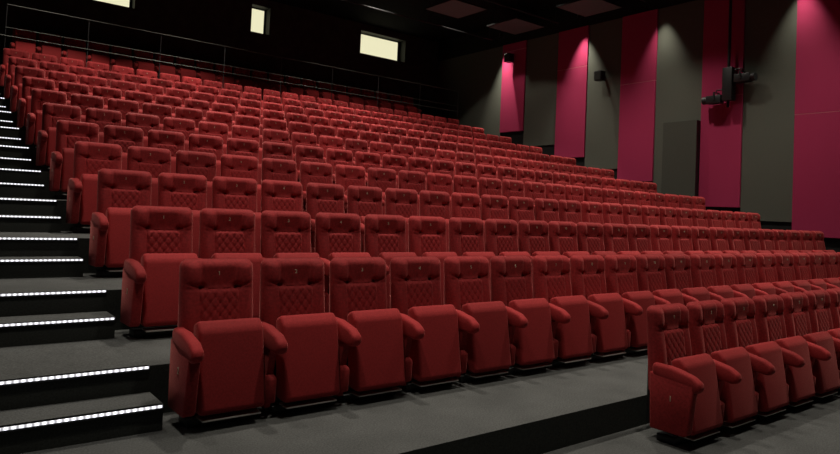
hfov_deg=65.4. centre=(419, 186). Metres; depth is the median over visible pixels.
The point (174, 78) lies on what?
seat
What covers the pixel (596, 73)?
grille
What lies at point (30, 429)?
stair step
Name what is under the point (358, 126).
seat
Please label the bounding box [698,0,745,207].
wall panel
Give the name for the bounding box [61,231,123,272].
floor
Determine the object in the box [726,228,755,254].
seat
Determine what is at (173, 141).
seat
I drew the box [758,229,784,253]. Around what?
seat
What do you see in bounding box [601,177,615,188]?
seat
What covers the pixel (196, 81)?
seat
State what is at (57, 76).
seat
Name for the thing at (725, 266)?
seat
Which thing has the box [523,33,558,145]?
wall panel
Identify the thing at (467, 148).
seat
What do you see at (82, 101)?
seat
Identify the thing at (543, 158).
seat
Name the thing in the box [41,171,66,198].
floor
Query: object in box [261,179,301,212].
seat
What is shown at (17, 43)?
seat
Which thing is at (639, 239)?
seat
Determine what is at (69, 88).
seat
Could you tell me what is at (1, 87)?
floor
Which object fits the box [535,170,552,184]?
seat
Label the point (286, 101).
seat
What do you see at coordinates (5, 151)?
stair step
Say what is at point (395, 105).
seat
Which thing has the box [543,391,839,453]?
floor
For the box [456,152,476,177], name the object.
seat
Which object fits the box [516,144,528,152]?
seat
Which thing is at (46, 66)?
seat
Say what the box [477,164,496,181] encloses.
seat
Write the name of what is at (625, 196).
seat
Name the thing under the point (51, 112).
seat
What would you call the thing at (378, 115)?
seat
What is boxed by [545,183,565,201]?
seat
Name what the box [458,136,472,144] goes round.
seat
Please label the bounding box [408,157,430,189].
seat
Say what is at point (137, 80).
seat
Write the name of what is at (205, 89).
seat
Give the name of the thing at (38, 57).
seat
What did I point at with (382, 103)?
seat
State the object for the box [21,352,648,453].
floor
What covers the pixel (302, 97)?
seat
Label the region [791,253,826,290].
seat
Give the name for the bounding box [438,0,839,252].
wall
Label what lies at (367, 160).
seat
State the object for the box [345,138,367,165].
seat
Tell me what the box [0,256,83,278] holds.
stair step
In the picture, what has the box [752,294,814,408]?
seat
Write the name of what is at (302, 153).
seat
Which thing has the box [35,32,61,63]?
seat
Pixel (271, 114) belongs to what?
seat
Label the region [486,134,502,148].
seat
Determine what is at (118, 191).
seat
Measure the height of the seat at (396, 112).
1.020 m
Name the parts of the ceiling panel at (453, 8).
edge frame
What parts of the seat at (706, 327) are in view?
backrest, panel, foot rail, armrest, seat rail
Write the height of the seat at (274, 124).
1.020 m
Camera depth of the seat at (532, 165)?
15.60 m
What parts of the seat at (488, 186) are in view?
backrest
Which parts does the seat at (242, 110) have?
backrest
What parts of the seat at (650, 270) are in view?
backrest, armrest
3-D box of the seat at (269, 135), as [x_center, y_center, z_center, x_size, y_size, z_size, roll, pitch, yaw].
[-2.460,-0.489,11.363,0.567,1.020,0.509,4,-3,-38]
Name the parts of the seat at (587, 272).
backrest, panel, armrest, foot rail, seat rail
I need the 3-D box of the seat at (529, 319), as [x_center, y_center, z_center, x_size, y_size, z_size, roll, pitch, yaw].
[0.935,1.157,5.901,0.567,1.020,0.518,4,-3,-38]
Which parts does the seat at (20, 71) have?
panel, armrest, backrest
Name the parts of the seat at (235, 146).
backrest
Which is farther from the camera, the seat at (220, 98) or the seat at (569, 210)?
the seat at (220, 98)
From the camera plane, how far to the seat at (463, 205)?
9.09 m
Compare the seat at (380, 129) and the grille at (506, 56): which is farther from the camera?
the grille at (506, 56)
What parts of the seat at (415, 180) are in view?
backrest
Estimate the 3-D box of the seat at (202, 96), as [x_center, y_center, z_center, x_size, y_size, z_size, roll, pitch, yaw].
[-4.760,-1.587,14.441,0.567,1.020,0.510,4,-3,-38]
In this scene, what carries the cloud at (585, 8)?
hanging from the ceiling
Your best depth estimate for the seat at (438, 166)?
12.18 m
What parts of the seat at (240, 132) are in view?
backrest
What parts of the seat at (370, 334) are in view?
panel, armrest, backrest, foot rail, seat rail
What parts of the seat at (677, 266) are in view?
backrest, armrest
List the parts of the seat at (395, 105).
backrest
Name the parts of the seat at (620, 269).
backrest, panel, armrest, foot rail, seat rail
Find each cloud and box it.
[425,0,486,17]
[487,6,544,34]
[556,0,621,16]
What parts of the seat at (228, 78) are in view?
backrest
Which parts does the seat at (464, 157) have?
backrest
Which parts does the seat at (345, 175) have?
armrest, backrest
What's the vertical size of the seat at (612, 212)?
1.020 m
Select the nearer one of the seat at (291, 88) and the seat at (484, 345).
the seat at (484, 345)
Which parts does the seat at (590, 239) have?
backrest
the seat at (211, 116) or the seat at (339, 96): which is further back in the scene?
the seat at (339, 96)
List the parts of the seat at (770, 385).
backrest, panel, foot rail, armrest, seat rail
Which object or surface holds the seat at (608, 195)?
on the floor at (83, 238)
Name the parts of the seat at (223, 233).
backrest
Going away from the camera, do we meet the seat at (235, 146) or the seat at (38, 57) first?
the seat at (235, 146)
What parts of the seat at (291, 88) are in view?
backrest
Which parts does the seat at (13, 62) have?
panel, armrest, backrest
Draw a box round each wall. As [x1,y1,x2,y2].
[0,0,438,120]
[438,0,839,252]
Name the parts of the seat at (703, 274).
backrest, armrest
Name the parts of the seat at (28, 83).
panel, armrest, backrest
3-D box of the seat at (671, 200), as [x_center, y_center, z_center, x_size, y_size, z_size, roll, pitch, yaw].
[5.707,0.689,14.446,0.567,1.020,0.516,4,-3,-38]
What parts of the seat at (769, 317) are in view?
backrest, panel, armrest, seat rail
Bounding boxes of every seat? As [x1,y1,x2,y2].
[0,48,28,86]
[3,56,35,98]
[9,28,35,58]
[9,66,44,112]
[16,76,54,128]
[25,88,66,147]
[32,53,56,68]
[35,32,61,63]
[36,103,80,170]
[40,61,65,78]
[48,70,76,90]
[49,120,98,199]
[58,81,88,104]
[60,57,83,72]
[61,37,85,67]
[66,141,121,232]
[69,66,94,83]
[71,93,103,121]
[80,75,106,95]
[85,108,121,142]
[86,41,109,67]
[87,61,108,76]
[88,168,151,276]
[93,86,121,109]
[98,70,121,87]
[104,125,143,169]
[108,98,138,126]
[109,45,132,70]
[110,79,135,99]
[112,65,133,80]
[120,205,197,337]
[124,74,147,91]
[125,90,151,113]
[126,112,159,146]
[127,146,170,205]
[132,49,153,74]
[136,69,156,84]
[139,84,162,103]
[142,103,171,130]
[148,129,184,172]
[150,78,171,94]
[154,53,174,78]
[155,95,181,117]
[157,172,206,256]
[160,73,179,87]
[163,117,194,150]
[166,88,188,106]
[168,258,264,428]
[175,56,195,81]
[175,82,195,98]
[175,107,202,133]
[176,150,215,207]
[182,76,201,91]
[184,98,208,120]
[189,134,222,175]
[192,91,213,110]
[196,60,214,85]
[198,85,218,102]
[198,121,227,153]
[198,208,262,317]
[204,80,221,94]
[206,111,231,137]
[212,102,234,125]
[212,176,261,252]
[215,63,233,88]
[217,95,237,115]
[220,154,260,212]
[221,89,239,106]
[224,83,241,99]
[227,138,261,184]
[231,125,261,163]
[234,66,251,92]
[235,115,262,147]
[238,106,262,134]
[240,98,262,124]
[242,92,262,114]
[244,86,262,106]
[251,70,269,95]
[259,258,339,414]
[260,210,319,258]
[261,158,302,211]
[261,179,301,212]
[262,129,293,160]
[262,141,297,181]
[263,89,282,104]
[263,95,283,111]
[263,102,285,120]
[263,109,287,131]
[263,118,290,143]
[269,73,286,98]
[282,92,297,103]
[283,98,300,114]
[285,76,302,99]
[285,105,303,120]
[286,112,306,131]
[289,121,311,141]
[291,132,316,160]
[295,145,323,181]
[299,95,314,106]
[300,161,332,211]
[302,78,318,102]
[302,101,318,114]
[305,108,323,123]
[306,182,343,252]
[309,116,328,133]
[313,125,334,146]
[315,212,370,312]
[317,81,333,104]
[317,98,331,109]
[319,135,342,162]
[321,104,336,116]
[325,111,342,126]
[326,148,352,183]
[329,257,404,401]
[331,119,349,136]
[332,84,348,107]
[333,100,347,111]
[335,164,365,212]
[337,128,357,149]
[338,106,353,119]
[344,114,360,128]
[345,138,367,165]
[347,86,363,109]
[347,185,382,251]
[349,103,362,114]
[351,121,369,139]
[355,109,370,122]
[355,151,380,185]
[359,131,378,151]
[361,89,376,109]
[362,116,378,131]
[364,214,416,308]
[365,105,377,116]
[368,167,395,214]
[370,141,390,167]
[371,124,388,141]
[372,112,386,124]
[375,91,390,111]
[379,107,392,118]
[380,119,395,133]
[381,133,399,154]
[382,154,405,187]
[385,188,417,251]
[388,94,403,114]
[388,114,401,126]
[390,127,406,144]
[390,256,460,391]
[393,144,413,169]
[394,110,406,121]
[397,121,411,136]
[398,170,425,215]
[401,96,421,116]
[401,136,419,156]
[403,116,416,129]
[408,112,420,123]
[408,129,423,146]
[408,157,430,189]
[408,216,456,304]
[413,124,427,138]
[415,147,434,172]
[418,119,430,131]
[419,190,449,251]
[421,138,437,159]
[422,114,433,125]
[425,132,440,148]
[427,173,451,217]
[429,126,442,140]
[432,121,444,133]
[432,159,453,192]
[435,116,446,127]
[436,149,454,175]
[440,141,456,162]
[442,134,456,150]
[444,128,457,143]
[444,256,510,382]
[446,123,458,136]
[447,118,458,130]
[449,217,494,281]
[451,192,485,245]
[453,175,480,215]
[455,162,478,194]
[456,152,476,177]
[457,143,473,153]
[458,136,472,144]
[459,125,472,138]
[459,130,473,147]
[472,127,483,136]
[473,132,485,139]
[473,138,490,154]
[474,145,493,165]
[475,154,492,168]
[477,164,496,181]
[479,177,508,216]
[481,194,517,236]
[485,219,532,286]
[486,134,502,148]
[488,140,501,152]
[490,255,553,374]
[491,148,510,165]
[494,156,516,177]
[497,166,516,181]
[499,136,511,146]
[502,179,523,200]
[503,142,515,150]
[506,150,520,161]
[509,196,534,223]
[511,158,526,174]
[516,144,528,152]
[517,168,534,182]
[518,220,560,273]
[521,152,535,168]
[524,181,545,216]
[528,160,542,171]
[530,146,541,154]
[532,255,592,367]
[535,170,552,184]
[535,198,558,235]
[536,153,549,162]
[543,162,558,173]
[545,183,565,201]
[548,221,589,259]
[550,155,562,170]
[553,172,569,185]
[558,200,581,225]
[559,164,572,175]
[563,157,575,166]
[565,185,583,202]
[570,174,585,188]
[570,255,627,360]
[573,166,587,175]
[577,222,615,257]
[581,201,603,224]
[584,187,602,203]
[586,176,601,188]
[588,167,600,177]
[601,169,613,178]
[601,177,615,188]
[602,188,618,203]
[602,203,626,225]
[603,223,640,256]
[604,254,654,355]
[616,179,629,190]
[618,190,635,204]
[622,204,649,226]
[627,224,663,255]
[630,180,643,191]
[635,191,650,205]
[635,254,683,304]
[641,205,659,225]
[644,182,656,193]
[646,303,722,445]
[650,192,664,207]
[650,225,683,254]
[659,206,676,226]
[663,254,709,305]
[664,194,678,207]
[671,226,704,255]
[675,208,692,226]
[679,195,692,208]
[686,300,757,430]
[689,254,733,301]
[690,226,722,254]
[691,209,707,226]
[692,196,705,209]
[706,210,722,227]
[709,227,739,254]
[713,253,755,298]
[720,211,735,227]
[721,297,788,418]
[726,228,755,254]
[734,212,748,228]
[735,253,775,295]
[742,228,770,252]
[747,212,760,229]
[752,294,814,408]
[755,253,793,294]
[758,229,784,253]
[772,229,799,253]
[774,253,810,292]
[779,292,839,398]
[785,230,810,252]
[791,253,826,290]
[799,230,823,252]
[803,289,839,390]
[807,252,839,288]
[810,231,835,252]
[822,252,839,279]
[826,288,839,328]
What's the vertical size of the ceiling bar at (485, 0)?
0.742 m
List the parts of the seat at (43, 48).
backrest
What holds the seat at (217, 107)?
on the floor
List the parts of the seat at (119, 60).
backrest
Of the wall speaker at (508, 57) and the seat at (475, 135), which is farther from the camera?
the wall speaker at (508, 57)
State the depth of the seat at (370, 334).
4.84 m
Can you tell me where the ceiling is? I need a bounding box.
[270,0,574,41]
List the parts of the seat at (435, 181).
backrest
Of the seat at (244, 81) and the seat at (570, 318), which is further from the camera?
the seat at (244, 81)
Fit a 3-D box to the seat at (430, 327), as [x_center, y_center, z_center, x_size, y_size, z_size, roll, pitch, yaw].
[0.051,1.092,5.216,0.567,1.020,0.517,4,-3,-38]
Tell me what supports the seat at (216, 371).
on the floor at (548, 409)
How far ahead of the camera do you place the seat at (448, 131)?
19.03 m
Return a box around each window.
[95,0,134,8]
[250,4,270,34]
[360,30,405,62]
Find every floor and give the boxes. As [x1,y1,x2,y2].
[0,57,281,102]
[0,86,3,97]
[5,98,9,111]
[11,112,23,128]
[19,128,36,147]
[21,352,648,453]
[29,148,49,170]
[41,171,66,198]
[50,199,89,230]
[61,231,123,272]
[83,273,143,329]
[114,329,348,412]
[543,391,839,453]
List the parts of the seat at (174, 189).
backrest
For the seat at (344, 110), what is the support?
on the floor at (7, 101)
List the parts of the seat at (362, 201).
armrest, backrest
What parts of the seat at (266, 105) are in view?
backrest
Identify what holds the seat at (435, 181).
on the floor at (83, 238)
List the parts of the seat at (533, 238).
backrest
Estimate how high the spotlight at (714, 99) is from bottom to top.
0.344 m
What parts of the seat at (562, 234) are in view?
backrest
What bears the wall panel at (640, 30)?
attached to the wall at (466, 44)
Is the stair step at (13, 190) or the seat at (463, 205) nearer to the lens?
the stair step at (13, 190)
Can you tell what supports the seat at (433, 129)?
on the floor at (14, 115)
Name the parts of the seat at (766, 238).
backrest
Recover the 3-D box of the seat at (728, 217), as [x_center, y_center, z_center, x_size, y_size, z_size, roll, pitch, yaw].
[6.474,1.024,13.421,0.567,1.020,0.517,4,-3,-38]
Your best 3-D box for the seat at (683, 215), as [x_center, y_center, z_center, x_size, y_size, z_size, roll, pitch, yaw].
[5.148,0.928,12.395,0.567,1.020,0.517,4,-3,-38]
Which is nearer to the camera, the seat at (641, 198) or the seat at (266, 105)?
the seat at (641, 198)
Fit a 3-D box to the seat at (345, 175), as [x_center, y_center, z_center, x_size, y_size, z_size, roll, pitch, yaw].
[-0.926,0.205,9.315,0.567,1.020,0.514,4,-3,-38]
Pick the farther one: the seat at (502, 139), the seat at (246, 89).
the seat at (502, 139)
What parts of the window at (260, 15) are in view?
pane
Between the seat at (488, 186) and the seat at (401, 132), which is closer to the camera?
the seat at (488, 186)
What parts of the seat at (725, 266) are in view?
backrest, armrest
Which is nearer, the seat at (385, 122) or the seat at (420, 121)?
the seat at (385, 122)
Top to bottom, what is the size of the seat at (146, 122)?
1.020 m
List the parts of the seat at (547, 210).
backrest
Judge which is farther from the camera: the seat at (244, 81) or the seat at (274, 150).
the seat at (244, 81)
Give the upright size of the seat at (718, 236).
1.020 m
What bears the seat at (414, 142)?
on the floor
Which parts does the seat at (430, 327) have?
panel, armrest, backrest, foot rail, seat rail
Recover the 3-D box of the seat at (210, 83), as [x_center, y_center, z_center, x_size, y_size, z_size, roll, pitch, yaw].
[-5.409,-2.292,17.180,0.567,1.020,0.517,4,-3,-38]
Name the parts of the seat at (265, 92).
backrest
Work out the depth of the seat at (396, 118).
19.37 m
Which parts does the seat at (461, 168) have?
backrest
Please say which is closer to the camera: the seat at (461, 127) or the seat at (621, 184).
the seat at (621, 184)
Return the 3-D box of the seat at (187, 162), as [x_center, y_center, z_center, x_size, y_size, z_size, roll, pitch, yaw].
[-2.696,0.076,7.948,0.567,1.020,0.518,4,-3,-38]
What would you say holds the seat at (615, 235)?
on the floor at (155, 351)
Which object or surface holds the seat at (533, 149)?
on the floor at (22, 134)
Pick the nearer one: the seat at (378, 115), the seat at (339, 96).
the seat at (378, 115)
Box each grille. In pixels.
[504,53,508,60]
[594,71,599,79]
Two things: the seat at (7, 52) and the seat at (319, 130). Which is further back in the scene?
the seat at (7, 52)
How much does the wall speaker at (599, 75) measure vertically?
0.280 m
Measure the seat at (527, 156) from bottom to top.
1.020 m
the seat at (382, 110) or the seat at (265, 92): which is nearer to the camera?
the seat at (265, 92)
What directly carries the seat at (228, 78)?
on the floor
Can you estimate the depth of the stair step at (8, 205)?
7.15 m
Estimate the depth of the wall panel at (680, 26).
17.12 m
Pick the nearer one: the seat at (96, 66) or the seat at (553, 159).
the seat at (96, 66)
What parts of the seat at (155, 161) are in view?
backrest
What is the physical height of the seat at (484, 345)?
1.020 m
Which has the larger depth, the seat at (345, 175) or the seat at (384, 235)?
the seat at (345, 175)
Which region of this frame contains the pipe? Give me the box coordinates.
[722,0,735,106]
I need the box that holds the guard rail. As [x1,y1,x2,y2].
[0,4,458,114]
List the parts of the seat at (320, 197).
panel, armrest, backrest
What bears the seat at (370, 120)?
on the floor at (14, 115)
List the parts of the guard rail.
post, post, post, rail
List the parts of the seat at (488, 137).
backrest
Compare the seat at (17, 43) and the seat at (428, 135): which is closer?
the seat at (17, 43)
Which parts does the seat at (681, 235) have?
backrest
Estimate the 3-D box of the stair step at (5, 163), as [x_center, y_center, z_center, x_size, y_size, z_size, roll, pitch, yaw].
[-6.418,-0.349,8.502,2.350,0.175,0.321,4,-3,-38]
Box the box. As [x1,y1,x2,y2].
[661,120,700,196]
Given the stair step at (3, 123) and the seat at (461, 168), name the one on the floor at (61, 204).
the seat at (461, 168)
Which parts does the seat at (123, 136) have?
backrest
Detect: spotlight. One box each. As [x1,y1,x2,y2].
[701,89,723,104]
[733,68,757,83]
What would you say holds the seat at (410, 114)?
on the floor at (1, 87)
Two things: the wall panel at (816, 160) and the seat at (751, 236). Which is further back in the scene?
the wall panel at (816, 160)
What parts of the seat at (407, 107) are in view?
backrest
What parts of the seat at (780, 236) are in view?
backrest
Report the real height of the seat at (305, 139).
1.020 m
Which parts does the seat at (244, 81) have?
backrest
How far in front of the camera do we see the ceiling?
21.55 m
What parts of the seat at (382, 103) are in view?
backrest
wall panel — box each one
[435,46,502,136]
[499,40,526,132]
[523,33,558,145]
[554,25,589,157]
[585,18,622,168]
[617,9,658,181]
[653,0,703,192]
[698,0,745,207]
[740,0,797,221]
[792,0,839,237]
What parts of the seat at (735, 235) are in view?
backrest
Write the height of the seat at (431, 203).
1.020 m
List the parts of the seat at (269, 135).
backrest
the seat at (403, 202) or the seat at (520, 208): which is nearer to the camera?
the seat at (403, 202)
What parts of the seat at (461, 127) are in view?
backrest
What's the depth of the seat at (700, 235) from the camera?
10.44 m
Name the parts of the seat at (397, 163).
backrest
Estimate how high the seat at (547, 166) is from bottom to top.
1.020 m
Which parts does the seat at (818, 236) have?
backrest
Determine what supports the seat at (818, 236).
on the floor at (155, 351)
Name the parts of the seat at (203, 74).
backrest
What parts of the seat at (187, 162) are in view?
backrest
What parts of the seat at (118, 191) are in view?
panel, armrest, foot rail, seat rail, backrest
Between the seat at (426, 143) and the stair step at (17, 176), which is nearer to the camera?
the stair step at (17, 176)
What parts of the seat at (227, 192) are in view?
backrest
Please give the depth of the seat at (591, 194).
12.85 m
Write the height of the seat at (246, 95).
1.020 m
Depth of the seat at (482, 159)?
14.56 m
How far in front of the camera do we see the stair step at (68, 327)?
4.79 m
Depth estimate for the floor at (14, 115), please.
11.45 m
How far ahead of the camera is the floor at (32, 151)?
9.41 m
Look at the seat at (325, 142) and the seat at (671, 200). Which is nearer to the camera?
the seat at (325, 142)
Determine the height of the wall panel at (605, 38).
4.300 m
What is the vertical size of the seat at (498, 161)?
1.020 m
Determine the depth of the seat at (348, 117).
16.95 m
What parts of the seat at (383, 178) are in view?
backrest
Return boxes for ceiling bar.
[342,0,492,39]
[485,0,558,23]
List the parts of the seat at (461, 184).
backrest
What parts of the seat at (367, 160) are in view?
backrest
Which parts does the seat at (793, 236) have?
backrest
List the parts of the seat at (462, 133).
backrest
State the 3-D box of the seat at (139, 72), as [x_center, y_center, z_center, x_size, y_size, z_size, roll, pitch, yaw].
[-6.736,-2.389,16.154,0.567,1.020,0.517,4,-3,-38]
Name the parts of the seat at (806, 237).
backrest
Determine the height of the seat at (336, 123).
1.020 m
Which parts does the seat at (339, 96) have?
backrest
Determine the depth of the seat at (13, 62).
13.45 m
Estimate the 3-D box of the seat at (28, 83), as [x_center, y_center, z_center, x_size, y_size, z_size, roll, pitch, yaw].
[-6.644,-1.407,11.369,0.555,1.020,0.516,4,-3,-38]
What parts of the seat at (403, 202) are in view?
backrest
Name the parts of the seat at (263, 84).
backrest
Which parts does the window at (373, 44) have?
pane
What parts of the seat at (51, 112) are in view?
panel, armrest, backrest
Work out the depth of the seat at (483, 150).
16.27 m
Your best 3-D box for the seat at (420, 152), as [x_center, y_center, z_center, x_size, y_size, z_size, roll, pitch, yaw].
[0.193,-0.295,13.416,0.567,1.020,0.513,4,-3,-38]
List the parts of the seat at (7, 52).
panel, backrest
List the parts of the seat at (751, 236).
backrest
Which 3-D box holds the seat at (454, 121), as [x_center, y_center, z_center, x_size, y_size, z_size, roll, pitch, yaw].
[1.252,-1.806,22.329,0.633,1.020,0.514,4,-3,-38]
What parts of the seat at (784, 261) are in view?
backrest, armrest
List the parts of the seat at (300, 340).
panel, armrest, backrest, foot rail, seat rail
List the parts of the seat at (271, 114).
backrest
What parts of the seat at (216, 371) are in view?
panel, armrest, backrest, foot rail, seat rail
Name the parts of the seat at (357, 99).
backrest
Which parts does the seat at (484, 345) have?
panel, backrest, armrest, foot rail, seat rail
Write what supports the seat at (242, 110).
on the floor
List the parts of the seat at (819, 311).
backrest, armrest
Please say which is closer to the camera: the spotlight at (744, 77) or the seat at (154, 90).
the seat at (154, 90)
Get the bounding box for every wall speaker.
[504,53,513,62]
[594,70,605,81]
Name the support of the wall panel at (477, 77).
attached to the wall at (466, 44)
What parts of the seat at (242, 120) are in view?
backrest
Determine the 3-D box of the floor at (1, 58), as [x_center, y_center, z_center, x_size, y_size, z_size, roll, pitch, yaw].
[-5.370,-1.978,19.047,16.700,1.128,2.230,4,-3,-38]
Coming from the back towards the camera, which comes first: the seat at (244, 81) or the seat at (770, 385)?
the seat at (244, 81)
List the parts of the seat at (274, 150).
backrest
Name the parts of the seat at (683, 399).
backrest, foot rail, panel, armrest, seat rail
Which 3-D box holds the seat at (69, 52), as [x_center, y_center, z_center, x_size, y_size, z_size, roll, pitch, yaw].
[-8.767,-3.295,16.600,0.567,1.020,0.515,4,-3,-38]
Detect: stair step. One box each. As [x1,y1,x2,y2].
[0,98,4,105]
[0,111,11,120]
[0,120,12,127]
[0,126,19,138]
[0,137,21,146]
[0,145,29,158]
[0,157,31,169]
[0,168,41,184]
[0,183,44,198]
[0,197,56,215]
[0,214,61,232]
[0,232,77,256]
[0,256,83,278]
[0,277,106,316]
[0,311,115,346]
[0,338,149,410]
[0,392,163,453]
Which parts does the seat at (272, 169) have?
backrest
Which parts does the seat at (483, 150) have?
backrest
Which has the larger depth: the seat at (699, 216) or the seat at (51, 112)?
the seat at (699, 216)
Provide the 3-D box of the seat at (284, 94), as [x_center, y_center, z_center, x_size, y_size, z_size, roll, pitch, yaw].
[-3.638,-2.163,18.546,0.567,1.020,0.510,4,-3,-38]
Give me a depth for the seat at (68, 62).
15.26 m
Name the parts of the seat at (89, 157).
panel, armrest, foot rail, backrest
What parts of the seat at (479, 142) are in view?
backrest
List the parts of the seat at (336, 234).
armrest, panel, backrest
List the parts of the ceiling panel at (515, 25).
edge frame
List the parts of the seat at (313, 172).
panel, armrest, backrest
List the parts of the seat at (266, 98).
backrest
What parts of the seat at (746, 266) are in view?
backrest, armrest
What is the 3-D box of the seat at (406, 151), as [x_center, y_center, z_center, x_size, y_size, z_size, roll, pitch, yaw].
[-0.251,-0.328,13.076,0.567,1.020,0.517,4,-3,-38]
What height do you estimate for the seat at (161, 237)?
1.020 m
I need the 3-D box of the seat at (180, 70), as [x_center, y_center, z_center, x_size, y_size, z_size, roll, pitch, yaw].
[-6.554,-3.134,18.308,0.567,1.020,0.510,4,-3,-38]
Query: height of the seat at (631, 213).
1.020 m
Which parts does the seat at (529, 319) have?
panel, backrest, armrest, foot rail, seat rail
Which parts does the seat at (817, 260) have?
backrest, armrest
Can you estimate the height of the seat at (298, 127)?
1.020 m
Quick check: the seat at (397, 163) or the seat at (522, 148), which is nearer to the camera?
the seat at (397, 163)
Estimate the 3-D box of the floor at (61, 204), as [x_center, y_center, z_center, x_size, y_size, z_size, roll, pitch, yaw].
[1.205,0.893,12.200,14.350,0.644,1.280,4,-3,-38]
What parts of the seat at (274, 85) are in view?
backrest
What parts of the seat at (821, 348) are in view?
backrest, panel, armrest, seat rail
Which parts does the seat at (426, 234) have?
backrest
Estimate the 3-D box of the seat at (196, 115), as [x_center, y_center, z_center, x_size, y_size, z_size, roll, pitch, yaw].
[-4.114,-0.912,11.707,0.567,1.020,0.517,4,-3,-38]
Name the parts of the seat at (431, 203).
backrest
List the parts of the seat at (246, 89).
backrest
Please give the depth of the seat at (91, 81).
13.20 m
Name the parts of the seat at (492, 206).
backrest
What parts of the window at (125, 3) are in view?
pane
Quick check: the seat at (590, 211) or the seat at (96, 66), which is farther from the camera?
the seat at (96, 66)
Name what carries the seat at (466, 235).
on the floor at (155, 351)
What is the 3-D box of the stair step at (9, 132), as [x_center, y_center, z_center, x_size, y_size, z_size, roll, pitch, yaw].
[-7.672,-0.777,10.163,2.350,0.417,1.276,4,-3,-38]
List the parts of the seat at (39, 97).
panel, armrest, backrest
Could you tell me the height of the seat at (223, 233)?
1.020 m
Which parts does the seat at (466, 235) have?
backrest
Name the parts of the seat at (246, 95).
backrest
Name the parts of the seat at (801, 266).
backrest, armrest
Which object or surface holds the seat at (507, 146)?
on the floor at (22, 134)
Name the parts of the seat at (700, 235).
backrest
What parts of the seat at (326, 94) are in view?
backrest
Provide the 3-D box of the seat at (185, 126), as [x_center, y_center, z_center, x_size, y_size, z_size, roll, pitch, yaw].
[-3.787,-0.586,10.338,0.567,1.020,0.512,4,-3,-38]
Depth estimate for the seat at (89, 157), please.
7.19 m
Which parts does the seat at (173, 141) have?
backrest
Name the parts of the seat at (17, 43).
backrest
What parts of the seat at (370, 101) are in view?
backrest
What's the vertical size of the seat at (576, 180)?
1.020 m
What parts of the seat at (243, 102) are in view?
backrest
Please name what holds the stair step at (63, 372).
attached to the floor at (155, 351)
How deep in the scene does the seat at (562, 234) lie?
8.38 m
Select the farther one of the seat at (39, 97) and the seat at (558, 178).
the seat at (558, 178)
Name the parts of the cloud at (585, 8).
edge frame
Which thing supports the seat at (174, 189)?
on the floor at (113, 285)
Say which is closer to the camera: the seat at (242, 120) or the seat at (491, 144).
the seat at (242, 120)
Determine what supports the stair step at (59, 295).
attached to the floor at (113, 285)
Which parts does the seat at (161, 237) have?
panel, armrest, foot rail, seat rail, backrest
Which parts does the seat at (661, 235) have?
backrest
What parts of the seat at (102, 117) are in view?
backrest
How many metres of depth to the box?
16.66 m
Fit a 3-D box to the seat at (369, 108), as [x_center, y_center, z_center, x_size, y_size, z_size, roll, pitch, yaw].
[-1.428,-2.002,20.258,0.567,1.020,0.515,4,-3,-38]
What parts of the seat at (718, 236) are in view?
backrest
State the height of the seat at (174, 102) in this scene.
1.020 m
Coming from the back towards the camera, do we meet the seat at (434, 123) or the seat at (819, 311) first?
the seat at (434, 123)
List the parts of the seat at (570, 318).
backrest, panel, armrest, foot rail, seat rail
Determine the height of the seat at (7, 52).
1.020 m
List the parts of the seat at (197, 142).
backrest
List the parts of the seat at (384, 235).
backrest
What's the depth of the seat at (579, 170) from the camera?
16.62 m
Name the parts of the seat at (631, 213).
backrest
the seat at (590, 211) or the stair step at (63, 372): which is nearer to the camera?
the stair step at (63, 372)
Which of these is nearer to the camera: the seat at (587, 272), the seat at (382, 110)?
the seat at (587, 272)
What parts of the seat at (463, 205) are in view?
backrest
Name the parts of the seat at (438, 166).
backrest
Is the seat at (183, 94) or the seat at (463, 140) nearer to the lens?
the seat at (183, 94)
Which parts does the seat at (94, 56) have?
backrest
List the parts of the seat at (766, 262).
backrest, armrest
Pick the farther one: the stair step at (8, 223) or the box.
the box
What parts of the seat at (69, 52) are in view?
backrest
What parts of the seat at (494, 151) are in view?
backrest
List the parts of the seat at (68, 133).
panel, armrest, foot rail, backrest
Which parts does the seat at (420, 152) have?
backrest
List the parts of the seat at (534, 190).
backrest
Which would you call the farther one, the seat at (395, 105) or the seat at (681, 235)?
the seat at (395, 105)
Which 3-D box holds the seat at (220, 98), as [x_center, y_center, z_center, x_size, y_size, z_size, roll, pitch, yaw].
[-4.318,-1.555,14.783,0.567,1.020,0.510,4,-3,-38]
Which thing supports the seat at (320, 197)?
on the floor at (113, 285)
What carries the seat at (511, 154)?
on the floor at (32, 151)
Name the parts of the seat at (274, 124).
backrest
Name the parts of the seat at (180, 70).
backrest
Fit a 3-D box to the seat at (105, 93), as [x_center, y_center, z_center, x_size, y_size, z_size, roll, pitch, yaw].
[-5.764,-1.342,12.049,0.567,1.020,0.516,4,-3,-38]
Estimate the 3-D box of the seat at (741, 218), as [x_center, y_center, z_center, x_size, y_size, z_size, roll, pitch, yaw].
[6.919,1.057,13.761,0.567,1.020,0.510,4,-3,-38]
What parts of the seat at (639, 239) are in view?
backrest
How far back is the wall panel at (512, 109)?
21.74 m
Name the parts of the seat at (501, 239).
backrest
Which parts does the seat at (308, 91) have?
backrest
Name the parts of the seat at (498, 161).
backrest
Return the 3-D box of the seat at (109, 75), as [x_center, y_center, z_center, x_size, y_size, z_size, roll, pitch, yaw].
[-6.853,-2.065,14.441,0.567,1.020,0.511,4,-3,-38]
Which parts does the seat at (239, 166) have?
backrest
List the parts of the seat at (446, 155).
backrest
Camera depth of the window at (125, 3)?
18.49 m
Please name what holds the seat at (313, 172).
on the floor at (83, 238)
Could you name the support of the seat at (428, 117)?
on the floor at (1, 87)
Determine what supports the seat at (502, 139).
on the floor at (14, 115)
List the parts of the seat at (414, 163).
backrest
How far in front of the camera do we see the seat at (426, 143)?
15.27 m
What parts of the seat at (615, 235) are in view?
backrest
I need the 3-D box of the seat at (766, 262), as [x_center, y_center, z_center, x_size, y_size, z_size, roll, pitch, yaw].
[4.917,1.447,8.977,0.567,1.020,0.514,4,-3,-38]
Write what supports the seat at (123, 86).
on the floor

